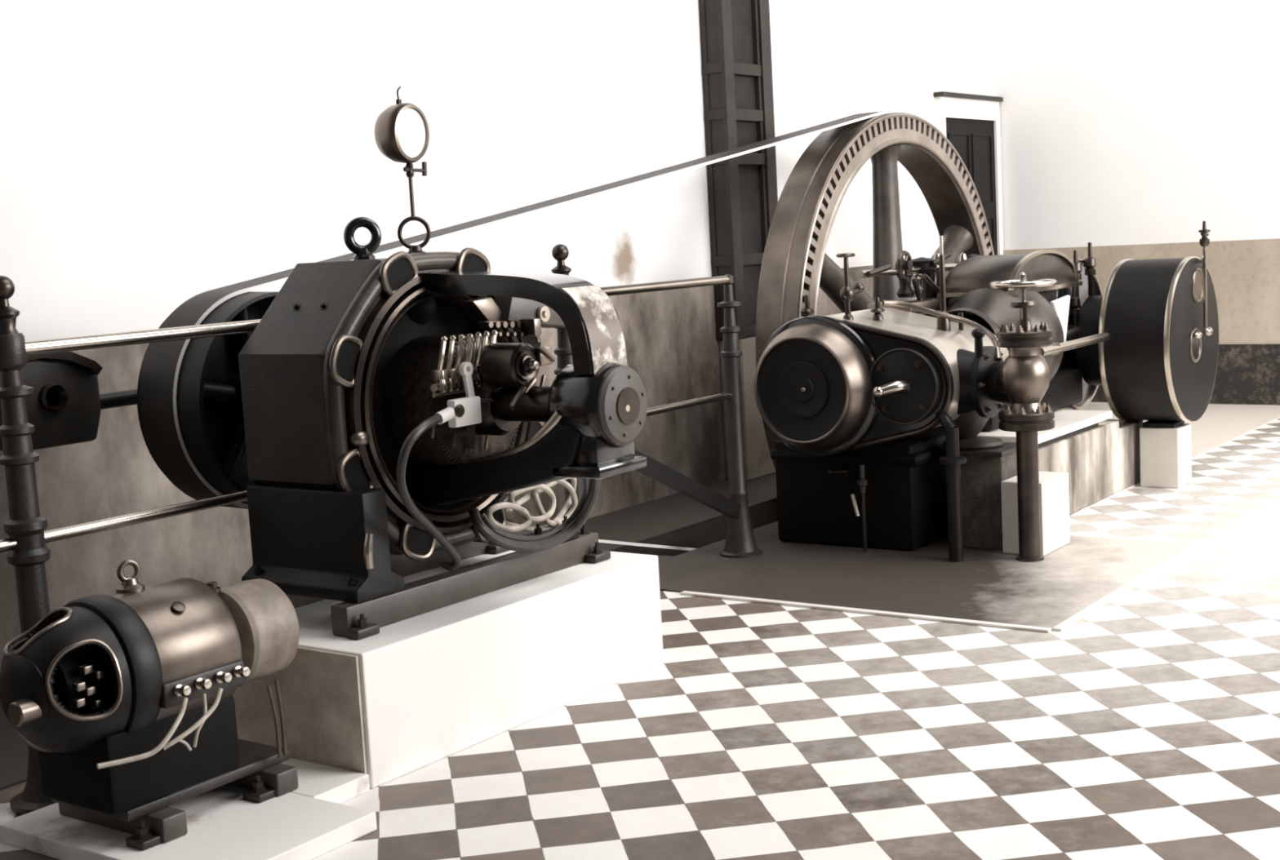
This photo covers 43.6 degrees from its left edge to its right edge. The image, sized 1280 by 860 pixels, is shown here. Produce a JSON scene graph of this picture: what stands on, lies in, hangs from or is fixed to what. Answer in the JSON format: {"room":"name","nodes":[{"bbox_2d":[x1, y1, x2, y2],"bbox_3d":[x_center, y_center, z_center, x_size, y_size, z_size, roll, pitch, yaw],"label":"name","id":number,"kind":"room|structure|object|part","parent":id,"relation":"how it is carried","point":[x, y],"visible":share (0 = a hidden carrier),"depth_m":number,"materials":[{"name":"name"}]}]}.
{"room":"power station hall","nodes":[
{"label":"power station hall","id":0,"kind":"room"},
{"bbox_2d":[0,0,994,341],"bbox_3d":[-1.036,-1.427,7.689,0.200,5.900,13.550,2,8,36],"label":"wall","id":1,"kind":"structure","parent":0,"point":[156,156],"depth_m":7.30,"materials":[{"name":"white paint"}]},
{"bbox_2d":[0,351,137,450],"bbox_3d":[-2.105,-0.136,5.624,0.517,0.350,0.501,2,8,36],"label":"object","id":2,"kind":"object","parent":1,"relation":"attached to","point":[65,405],"depth_m":5.43,"materials":[{"name":"metal"}]},
{"bbox_2d":[0,265,919,669],"bbox_3d":[-1.265,0.093,7.257,0.014,1.215,12.200,2,8,36],"label":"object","id":3,"kind":"structure","parent":1,"relation":"attached to","point":[669,335],"depth_m":6.49,"materials":[{"name":"concrete"}]},
{"bbox_2d":[933,91,1003,255],"bbox_3d":[2.614,-1.380,12.529,0.084,2.455,1.120,2,8,36],"label":"door","id":4,"kind":"structure","parent":1,"relation":"in","point":[971,122],"depth_m":12.58,"materials":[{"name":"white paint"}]},
{"bbox_3d":[2.621,-1.304,12.549,0.012,2.011,0.797,2,8,36],"label":"panel","id":5,"kind":"part","parent":4,"relation":"part of","materials":[{"name":"black wood"}]},
{"bbox_2d":[0,417,1279,859],"bbox_3d":[2.044,0.714,5.676,7.260,0.001,13.350,2,8,36],"label":"floor","id":6,"kind":"structure","parent":0,"point":[1146,727],"depth_m":4.67,"materials":[{"name":"tile"}]},
{"bbox_2d":[0,758,377,859],"bbox_3d":[-1.133,1.030,4.288,0.860,0.050,0.752,2,8,36],"label":"pad","id":7,"kind":"object","parent":6,"relation":"on","point":[308,822],"visible":0.52,"depth_m":4.14,"materials":[{"name":"concrete"}]},
{"bbox_2d":[0,559,299,851],"bbox_3d":[-1.286,0.677,4.187,0.521,0.692,0.845,2,8,36],"label":"motor","id":8,"kind":"object","parent":7,"relation":"on","point":[125,701],"visible":1,"depth_m":4.04,"materials":[{"name":"black paint"}]},
{"bbox_3d":[-1.251,0.917,4.303,0.335,0.055,0.540,2,8,36],"label":"plate","id":9,"kind":"part","parent":8,"relation":"part of","materials":[{"name":"metal"}]},
{"bbox_2d":[206,582,220,594],"bbox_3d":[-1.163,0.429,4.348,0.044,0.032,0.043,2,8,36],"label":"cup","id":10,"kind":"object","parent":8,"relation":"on","point":[213,585],"depth_m":4.34,"materials":[{"name":"metal"}]},
{"bbox_2d":[231,550,663,788],"bbox_3d":[-0.752,0.712,5.334,1.000,0.390,1.452,2,8,36],"label":"plinth","id":11,"kind":"object","parent":6,"relation":"on","point":[411,695],"visible":0.6,"depth_m":4.81,"materials":[{"name":"concrete"}]},
{"bbox_2d":[285,542,509,608],"bbox_3d":[-0.871,0.453,5.380,0.120,0.124,1.220,2,8,36],"label":"slide rail","id":12,"kind":"object","parent":11,"relation":"on","point":[402,566],"visible":0.09,"depth_m":5.55,"materials":[{"name":"grey paint"}]},
{"bbox_2d":[330,524,610,639],"bbox_3d":[-0.506,0.465,5.117,0.120,0.124,1.220,2,8,36],"label":"slide rail","id":13,"kind":"object","parent":11,"relation":"on","point":[350,620],"visible":0.84,"depth_m":5.03,"materials":[{"name":"black metal"}]},
{"bbox_2d":[137,216,647,603],"bbox_3d":[-0.775,-0.132,5.212,1.862,1.131,1.103,2,8,36],"label":"generator","id":14,"kind":"object","parent":13,"relation":"on","point":[310,413],"visible":0.95,"depth_m":4.86,"materials":[{"name":"metal"}]},
{"bbox_3d":[-0.792,0.353,4.680,0.028,0.103,0.037,2,8,36],"label":"clamp handle","id":15,"kind":"part","parent":14,"relation":"part of","materials":[{"name":"metal"}]},
{"bbox_2d":[374,85,429,217],"bbox_3d":[-0.753,-0.873,5.035,0.117,0.413,0.186,1,8,30],"label":"lamp","id":16,"kind":"object","parent":14,"relation":"on","point":[402,131],"visible":1,"depth_m":4.98,"materials":[{"name":"metal"}]},
{"bbox_3d":[-0.722,-0.761,5.046,0.028,0.184,0.028,2,8,36],"label":"lamp rod","id":17,"kind":"part","parent":16,"relation":"part of","materials":[{"name":"metal"}]},
{"bbox_3d":[-0.716,-0.930,5.005,0.025,0.154,0.154,1,8,30],"label":"lamp glass","id":18,"kind":"part","parent":16,"relation":"part of","materials":[{"name":"white glass"}]},
{"bbox_2d":[395,413,461,571],"bbox_3d":[-0.604,0.203,4.743,0.120,0.524,0.437,-2,7,9],"label":"cable","id":19,"kind":"object","parent":14,"relation":"hanging from","point":[406,448],"visible":1,"depth_m":4.60,"materials":[{"name":"black rubber"}]},
{"bbox_3d":[-0.512,-0.139,4.765,0.016,0.129,0.049,2,8,36],"label":"brush lever","id":20,"kind":"part","parent":14,"relation":"part of","materials":[{"name":"white paint"}]},
{"bbox_3d":[-0.504,-0.011,4.782,0.012,0.138,0.044,2,8,36],"label":"brush lever","id":21,"kind":"part","parent":14,"relation":"part of","materials":[{"name":"black metal"}]},
{"bbox_3d":[-0.472,-0.075,4.837,0.019,0.067,0.097,2,8,36],"label":"link rod","id":22,"kind":"part","parent":14,"relation":"part of","materials":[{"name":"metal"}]},
{"bbox_2d":[485,502,531,532],"bbox_3d":[-0.425,0.283,5.254,0.048,0.111,0.222,2,8,36],"label":"wire","id":23,"kind":"object","parent":14,"relation":"attached to","point":[491,509],"visible":0.92,"depth_m":5.22,"materials":[{"name":"fabric"}]},
{"bbox_2d":[507,484,555,522],"bbox_3d":[-0.356,0.245,5.392,0.048,0.137,0.247,2,8,36],"label":"wire","id":24,"kind":"object","parent":14,"relation":"attached to","point":[546,489],"visible":0.87,"depth_m":5.39,"materials":[{"name":"fabric"}]},
{"bbox_3d":[-0.331,-0.168,4.834,0.042,0.191,0.223,2,8,36],"label":"rocker arm","id":25,"kind":"part","parent":14,"relation":"part of","materials":[{"name":"metal"}]},
{"bbox_2d":[468,479,601,552],"bbox_3d":[-0.344,0.257,5.196,0.443,0.296,0.267,-5,7,-13],"label":"cable","id":26,"kind":"object","parent":14,"relation":"hanging from","point":[482,528],"visible":0.91,"depth_m":5.20,"materials":[{"name":"black rubber"}]},
{"bbox_2d":[480,478,591,542],"bbox_3d":[-0.331,0.242,5.246,0.370,0.265,0.282,-3,7,2],"label":"cable","id":27,"kind":"object","parent":14,"relation":"attached to","point":[587,482],"visible":0.8,"depth_m":5.25,"materials":[{"name":"black rubber"}]},
{"bbox_2d":[505,477,577,532],"bbox_3d":[-0.346,0.259,5.492,0.048,0.181,0.424,2,8,36],"label":"wire","id":28,"kind":"object","parent":14,"relation":"attached to","point":[526,498],"visible":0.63,"depth_m":5.50,"materials":[{"name":"fabric"}]},
{"bbox_2d":[531,479,577,526],"bbox_3d":[-0.292,0.245,5.524,0.048,0.177,0.242,2,8,36],"label":"wire","id":29,"kind":"object","parent":14,"relation":"attached to","point":[562,482],"visible":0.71,"depth_m":5.54,"materials":[{"name":"fabric"}]},
{"bbox_2d":[680,543,1199,633],"bbox_3d":[1.329,0.599,6.916,1.645,0.011,1.700,2,8,36],"label":"trim slab","id":30,"kind":"structure","parent":6,"relation":"on","point":[1074,619],"depth_m":6.24,"materials":[{"name":"white stone"}]},
{"bbox_2d":[1139,423,1191,488],"bbox_3d":[2.869,0.137,8.733,0.210,0.324,0.230,2,8,36],"label":"concrete block","id":31,"kind":"object","parent":6,"relation":"on","point":[1165,453],"visible":0.86,"depth_m":8.64,"materials":[{"name":"white concrete"}]},
{"bbox_2d":[1074,221,1218,427],"bbox_3d":[2.767,-0.575,8.737,0.672,1.097,0.894,2,8,36],"label":"drum","id":32,"kind":"object","parent":31,"relation":"on","point":[1157,364],"visible":0.99,"depth_m":8.46,"materials":[{"name":"black paint"}]},
{"bbox_3d":[2.980,-0.455,8.586,0.018,0.188,0.188,2,8,36],"label":"sight frame","id":33,"kind":"part","parent":32,"relation":"part of","materials":[{"name":"metal"}]},
{"bbox_3d":[2.979,-0.455,8.587,0.007,0.170,0.170,2,8,36],"label":"sight glass","id":34,"kind":"part","parent":32,"relation":"part of","materials":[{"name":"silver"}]},
{"bbox_3d":[2.996,-0.778,8.593,0.018,0.188,0.188,2,8,36],"label":"sight frame","id":35,"kind":"part","parent":32,"relation":"part of","materials":[{"name":"metal"}]},
{"bbox_3d":[2.994,-0.778,8.594,0.007,0.170,0.170,2,8,36],"label":"sight glass","id":36,"kind":"part","parent":32,"relation":"part of","materials":[{"name":"metal"}]},
{"bbox_3d":[2.998,-0.736,8.546,0.082,0.489,0.192,2,8,36],"label":"gauge glass","id":37,"kind":"part","parent":32,"relation":"part of","materials":[{"name":"metal"}]},
{"bbox_2d":[0,402,1279,791],"bbox_3d":[0.360,0.657,6.886,3.110,0.008,13.350,2,8,36],"label":"floor slab","id":38,"kind":"structure","parent":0,"point":[988,585],"depth_m":6.93,"materials":[{"name":"concrete"}]},
{"bbox_2d":[0,244,762,814],"bbox_3d":[-0.970,0.153,5.444,0.230,1.481,5.015,2,8,36],"label":"guard railing","id":39,"kind":"object","parent":38,"relation":"on","point":[25,528],"visible":0.68,"depth_m":4.53,"materials":[{"name":"metal"}]},
{"bbox_3d":[-1.694,0.393,4.447,0.230,1.322,0.230,2,8,36],"label":"post","id":40,"kind":"part","parent":39,"relation":"part of","materials":[{"name":"metal"}]},
{"bbox_3d":[-1.000,0.153,5.403,0.034,0.033,4.915,2,8,36],"label":"rail","id":41,"kind":"part","parent":39,"relation":"part of","materials":[{"name":"metal"}]},
{"bbox_3d":[-1.028,-0.373,5.340,0.040,0.039,4.915,2,8,36],"label":"rail","id":42,"kind":"part","parent":39,"relation":"part of","materials":[{"name":"metal"}]},
{"bbox_3d":[-0.272,0.078,6.411,0.230,1.322,0.230,2,8,36],"label":"post","id":43,"kind":"part","parent":39,"relation":"part of","materials":[{"name":"metal"}]},
{"bbox_2d":[543,422,741,519],"bbox_3d":[-0.017,0.125,6.571,0.040,0.743,1.512,2,8,36],"label":"bar","id":44,"kind":"object","parent":39,"relation":"attached to","point":[655,470],"visible":0.43,"depth_m":6.87,"materials":[{"name":"black paint"}]},
{"bbox_3d":[0.435,-0.068,7.388,0.200,1.302,0.200,2,8,36],"label":"post","id":45,"kind":"part","parent":39,"relation":"part of","materials":[{"name":"metal"}]},
{"bbox_2d":[719,336,775,480],"bbox_3d":[0.767,-0.163,9.915,0.167,0.852,0.700,2,8,36],"label":"pier","id":46,"kind":"object","parent":38,"relation":"on","point":[758,461],"visible":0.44,"depth_m":9.65,"materials":[{"name":"paint"}]},
{"bbox_2d":[698,0,777,340],"bbox_3d":[0.593,-2.331,9.600,0.160,3.540,0.602,2,8,36],"label":"column","id":47,"kind":"structure","parent":46,"relation":"on","point":[735,34],"depth_m":9.56,"materials":[{"name":"metal"}]},
{"bbox_3d":[0.574,-1.746,9.608,0.144,2.370,0.442,2,8,36],"label":"batten plate","id":48,"kind":"part","parent":47,"relation":"part of","materials":[{"name":"paint"}]},
{"bbox_2d":[755,112,994,469],"bbox_3d":[1.827,-0.529,9.401,1.615,2.683,2.683,2,8,36],"label":"flywheel","id":49,"kind":"object","parent":38,"relation":"on","point":[795,264],"visible":0.44,"depth_m":9.05,"materials":[{"name":"metal"}]},
{"bbox_2d":[139,110,908,551],"bbox_3d":[0.353,-0.283,8.030,0.175,2.714,6.694,2,8,36],"label":"belt","id":50,"kind":"object","parent":49,"relation":"attached to","point":[162,362],"visible":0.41,"depth_m":5.45,"materials":[{"name":"leather"}]},
{"bbox_2d":[959,442,1017,550],"bbox_3d":[1.607,0.300,7.345,0.260,0.454,0.310,2,8,36],"label":"stone pier","id":51,"kind":"object","parent":38,"relation":"on","point":[984,471],"visible":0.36,"depth_m":7.23,"materials":[{"name":"stone"}]},
{"bbox_3d":[1.595,0.086,7.319,0.260,0.022,0.310,2,8,36],"label":"cap plate","id":52,"kind":"part","parent":51,"relation":"part of","materials":[{"name":"metal"}]},
{"bbox_2d":[989,272,1057,562],"bbox_3d":[1.670,-0.055,6.925,0.288,1.252,0.282,2,8,36],"label":"valve","id":53,"kind":"object","parent":38,"relation":"on","point":[1024,376],"visible":1,"depth_m":6.85,"materials":[{"name":"metal"}]},
{"bbox_2d":[1000,471,1070,555],"bbox_3d":[1.781,0.372,7.199,0.193,0.326,0.320,2,8,36],"label":"concrete block","id":54,"kind":"object","parent":38,"relation":"on","point":[1054,500],"visible":0.74,"depth_m":7.11,"materials":[{"name":"concrete"}]},
{"bbox_2d":[977,409,1142,514],"bbox_3d":[1.828,0.148,8.481,1.185,0.460,1.750,2,8,36],"label":"concrete plinth","id":55,"kind":"object","parent":38,"relation":"on","point":[1100,455],"visible":0.28,"depth_m":8.20,"materials":[{"name":"concrete"}]},
{"bbox_2d":[754,235,1110,551],"bbox_3d":[1.792,-0.302,8.210,1.260,1.422,2.851,2,8,36],"label":"engine","id":56,"kind":"object","parent":55,"relation":"on","point":[851,401],"visible":0.95,"depth_m":7.35,"materials":[{"name":"black metal"}]},
{"bbox_3d":[0.740,-0.182,7.249,0.028,0.028,0.028,2,8,36],"label":"knob","id":57,"kind":"part","parent":56,"relation":"part of","materials":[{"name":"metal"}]},
{"bbox_2d":[826,466,852,473],"bbox_3d":[0.922,0.185,7.381,0.116,0.014,0.116,2,8,36],"label":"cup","id":58,"kind":"object","parent":56,"relation":"on","point":[832,469],"depth_m":7.36,"materials":[{"name":"metal"}]},
{"bbox_3d":[0.987,0.345,7.335,0.042,0.104,0.018,2,8,36],"label":"cock handle","id":59,"kind":"part","parent":56,"relation":"part of","materials":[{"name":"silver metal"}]},
{"bbox_3d":[1.107,-0.183,7.047,0.166,0.075,0.080,-6,8,-24],"label":"tail rod","id":60,"kind":"part","parent":56,"relation":"part of","materials":[{"name":"metal"}]},
{"bbox_3d":[1.331,-0.736,8.030,0.090,0.138,0.090,2,8,36],"label":"valve rod","id":61,"kind":"part","parent":56,"relation":"part of","materials":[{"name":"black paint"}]},
{"bbox_3d":[1.415,-0.744,8.146,0.060,0.103,0.060,2,8,36],"label":"valve rod","id":62,"kind":"part","parent":56,"relation":"part of","materials":[{"name":"metal"}]},
{"bbox_3d":[1.440,-0.843,8.177,0.150,0.083,0.150,2,8,36],"label":"valve rod","id":63,"kind":"part","parent":56,"relation":"part of","materials":[{"name":"black paint"}]},
{"bbox_3d":[1.488,-0.774,8.246,0.100,0.227,0.100,2,8,36],"label":"valve rod","id":64,"kind":"part","parent":56,"relation":"part of","materials":[{"name":"black paint"}]},
{"bbox_3d":[1.548,-0.809,8.329,0.056,0.233,0.056,2,8,36],"label":"valve rod","id":65,"kind":"part","parent":56,"relation":"part of","materials":[{"name":"metal"}]},
{"bbox_2d":[935,409,966,562],"bbox_3d":[1.375,0.238,7.036,0.120,0.675,0.168,-3,7,1],"label":"drain pipe","id":66,"kind":"object","parent":56,"relation":"attached to","point":[953,460],"visible":1,"depth_m":6.99,"materials":[{"name":"black metal"}]},
{"bbox_3d":[1.734,-0.817,8.586,0.060,0.274,0.060,2,8,36],"label":"valve rod","id":67,"kind":"part","parent":56,"relation":"part of","materials":[{"name":"metal"}]},
{"bbox_3d":[1.818,-0.828,8.703,0.120,0.261,0.120,2,8,36],"label":"valve rod","id":68,"kind":"part","parent":56,"relation":"part of","materials":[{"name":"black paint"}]},
{"bbox_2d":[942,410,1004,450],"bbox_3d":[1.508,-0.053,7.342,0.315,0.258,0.280,2,8,36],"label":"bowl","id":69,"kind":"object","parent":56,"relation":"on","point":[970,424],"depth_m":7.26,"materials":[{"name":"metal"}]},
{"bbox_2d":[971,328,985,358],"bbox_3d":[1.490,-0.347,7.034,0.058,0.204,0.068,2,8,36],"label":"cup","id":70,"kind":"object","parent":56,"relation":"on","point":[978,334],"depth_m":7.02,"materials":[{"name":"black paint"}]},
{"bbox_3d":[1.767,-0.349,8.396,0.700,0.550,1.230,2,8,36],"label":"engine frame","id":71,"kind":"part","parent":56,"relation":"part of","materials":[{"name":"black paint"}]},
{"bbox_3d":[1.788,-0.431,8.062,0.620,0.620,0.820,2,8,36],"label":"crosshead casing","id":72,"kind":"part","parent":56,"relation":"part of","materials":[{"name":"grey metal"}]},
{"bbox_2d":[937,249,1082,324],"bbox_3d":[1.927,-0.759,8.326,0.420,0.342,0.950,2,8,36],"label":"hood","id":73,"kind":"object","parent":56,"relation":"attached to","point":[970,280],"depth_m":8.09,"materials":[{"name":"metal"}]},
{"bbox_3d":[2.183,-0.566,8.305,0.030,0.255,0.233,2,8,36],"label":"guide plate","id":74,"kind":"part","parent":56,"relation":"part of","materials":[{"name":"white paint"}]},
{"bbox_3d":[2.240,-0.495,8.484,0.072,0.086,0.811,0,8,27],"label":"connecting rod","id":75,"kind":"part","parent":56,"relation":"part of","materials":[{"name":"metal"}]},
{"bbox_2d":[1068,286,1080,339],"bbox_3d":[2.368,-0.633,8.722,0.068,0.310,0.066,2,8,36],"label":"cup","id":76,"kind":"object","parent":56,"relation":"on","point":[1074,303],"depth_m":8.70,"materials":[{"name":"metal"}]},
{"bbox_3d":[2.055,-0.422,7.845,0.197,0.060,0.878,2,8,36],"label":"eccentric rod","id":77,"kind":"part","parent":56,"relation":"part of","materials":[{"name":"metal"}]},
{"bbox_2d":[1073,250,1082,297],"bbox_3d":[2.378,-0.825,8.728,0.068,0.310,0.066,2,8,36],"label":"cup","id":78,"kind":"object","parent":56,"relation":"on","point":[1078,265],"depth_m":8.70,"materials":[{"name":"metal"}]},
{"bbox_2d":[1084,242,1096,297],"bbox_3d":[2.506,-0.879,8.903,0.068,0.330,0.066,2,8,36],"label":"cup","id":79,"kind":"object","parent":56,"relation":"on","point":[1090,263],"depth_m":8.89,"materials":[{"name":"metal"}]},
{"bbox_3d":[2.016,-0.020,8.025,0.355,0.038,1.040,2,8,36],"label":"plate","id":80,"kind":"part","parent":55,"relation":"part of","materials":[{"name":"white concrete"}]},
{"bbox_2d":[614,499,777,556],"bbox_3d":[1.251,0.747,9.337,0.480,0.848,4.300,2,8,36],"label":"trim","id":81,"kind":"structure","parent":0,"point":[696,536],"depth_m":8.36,"materials":[{"name":"concrete"}]},
{"bbox_2d":[991,0,1279,250],"bbox_3d":[5.849,-2.635,10.819,7.260,5.000,0.200,2,8,36],"label":"wall","id":82,"kind":"structure","parent":0,"point":[1122,122],"depth_m":12.23,"materials":[{"name":"white paint"}]},
{"bbox_2d":[1003,238,1279,344],"bbox_3d":[5.878,-0.984,10.931,7.260,0.775,0.014,2,8,36],"label":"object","id":83,"kind":"structure","parent":82,"relation":"attached to","point":[1245,274],"depth_m":11.95,"materials":[{"name":"beige paint"}]},
{"bbox_2d":[1090,344,1279,404],"bbox_3d":[5.907,-0.370,10.998,7.260,0.460,0.032,2,8,36],"label":"baseboard","id":84,"kind":"structure","parent":82,"relation":"attached to","point":[1246,374],"depth_m":11.96,"materials":[{"name":"black stone"}]}
]}

